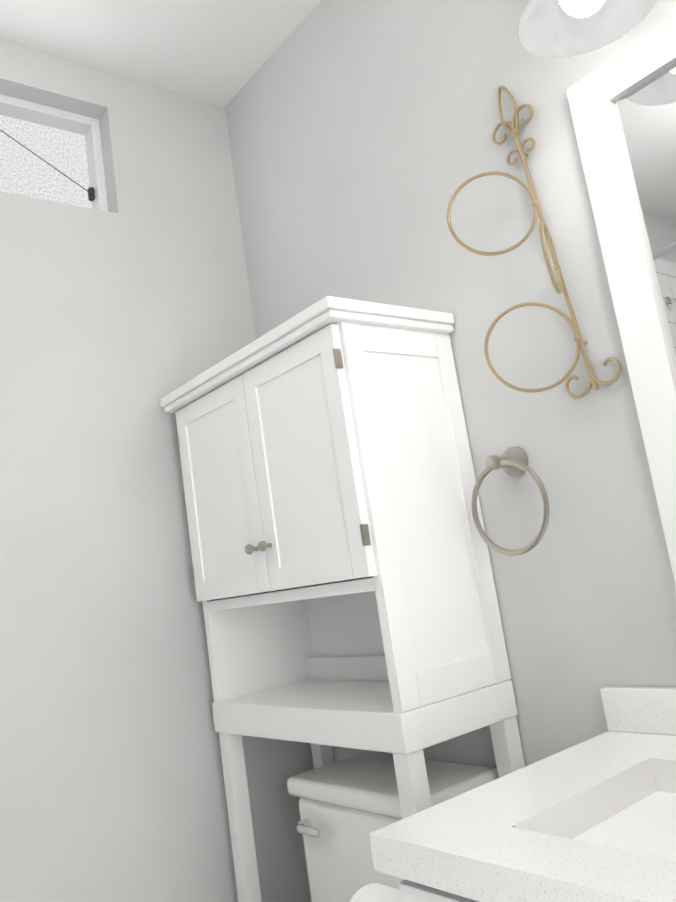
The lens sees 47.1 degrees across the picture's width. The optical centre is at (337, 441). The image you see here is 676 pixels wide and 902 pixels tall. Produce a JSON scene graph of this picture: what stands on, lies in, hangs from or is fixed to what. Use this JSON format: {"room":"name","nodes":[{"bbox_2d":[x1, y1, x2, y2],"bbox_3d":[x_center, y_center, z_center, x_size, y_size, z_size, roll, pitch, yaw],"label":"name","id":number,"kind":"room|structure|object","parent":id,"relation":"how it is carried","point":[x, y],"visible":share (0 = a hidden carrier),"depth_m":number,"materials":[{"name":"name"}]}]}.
{"room":"bathroom","nodes":[
{"label":"bathroom","id":0,"kind":"room"},
{"bbox_2d":[0,39,313,901],"bbox_3d":[-0.691,0.276,1.576,1.610,2.440,0.120,0,-13,-39],"label":"wall","id":1,"kind":"structure","parent":0,"point":[126,311],"depth_m":1.69,"materials":[{"name":"paint"}]},
{"bbox_2d":[0,94,107,210],"bbox_3d":[-0.959,-0.671,1.655,0.941,0.285,0.074,0,-13,-39],"label":"window unit","id":2,"kind":"structure","parent":1,"relation":"in","point":[28,111],"depth_m":1.92,"materials":[{"name":"white plastic"}]},
{"bbox_2d":[0,0,320,106],"bbox_3d":[-0.342,-1.294,0.265,2.690,0.060,3.290,0,-13,-39],"label":"ceiling","id":3,"kind":"structure","parent":0,"point":[218,52],"depth_m":1.85,"materials":[{"name":"white paint"}]},
{"bbox_2d":[225,0,675,767],"bbox_3d":[0.835,-0.084,0.847,0.140,2.440,3.290,0,-13,-39],"label":"wall","id":4,"kind":"structure","parent":0,"point":[363,146],"depth_m":1.41,"materials":[{"name":"paint"}]},
{"bbox_2d":[471,446,548,555],"bbox_3d":[0.305,0.099,1.338,0.073,0.190,0.164,0,-13,-39],"label":"towel ring","id":5,"kind":"object","parent":4,"relation":"attached to","point":[512,461],"visible":1,"depth_m":1.34,"materials":[{"name":"silver metal"}]},
{"bbox_2d":[447,86,620,398],"bbox_3d":[0.303,-0.351,1.298,0.121,0.586,0.202,0,-13,-39],"label":"towel rack","id":6,"kind":"object","parent":4,"relation":"hanging from","point":[559,288],"visible":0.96,"depth_m":1.29,"materials":[{"name":"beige metal"}]},
{"bbox_2d":[517,0,656,57],"bbox_3d":[0.512,-0.798,0.931,0.247,0.285,0.724,0,-13,-39],"label":"sconce","id":7,"kind":"object","parent":4,"relation":"attached to","point":[558,28],"visible":1,"depth_m":1.15,"materials":[{"name":"white glass"}]},
{"bbox_2d":[566,15,675,585],"bbox_3d":[0.670,-0.225,0.917,0.024,0.890,0.737,0,-13,-39],"label":"mirror","id":8,"kind":"object","parent":4,"relation":"attached to","point":[622,105],"visible":0.96,"depth_m":1.17,"materials":[{"name":"white wood"}]},
{"bbox_3d":[0.025,1.141,-0.168,2.690,0.060,3.290,0,-13,-39],"label":"floor","id":9,"kind":"structure","parent":0,"visible":0},
{"bbox_2d":[160,296,524,901],"bbox_3d":[0.019,0.597,1.503,0.313,1.581,0.648,0,-13,-39],"label":"cabinet","id":10,"kind":"object","parent":9,"relation":"on","point":[342,576],"visible":1,"depth_m":1.41,"materials":[{"name":"white wood"}]},
{"bbox_2d":[287,752,498,901],"bbox_3d":[-0.071,0.994,1.237,0.782,0.742,0.395,0,-13,-39],"label":"toilet","id":11,"kind":"object","parent":9,"relation":"on","point":[348,805],"visible":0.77,"depth_m":1.44,"materials":[{"name":"white ceramic"}]},
{"bbox_2d":[350,686,675,901],"bbox_3d":[0.556,0.639,0.663,0.528,1.049,1.169,0,-13,-39],"label":"bathroom vanity","id":12,"kind":"object","parent":9,"relation":"on","point":[592,819],"visible":1,"depth_m":0.89,"materials":[{"name":"white stone"}]},
{"label":"outside","id":13,"kind":"structure","parent":0,"visible":0},
{"bbox_2d":[0,115,91,207],"bbox_3d":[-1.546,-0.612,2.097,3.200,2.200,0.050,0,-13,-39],"label":"window pane","id":14,"kind":"structure","parent":13,"point":[24,171],"depth_m":2.61,"materials":[{"name":"white glass"}]}
]}

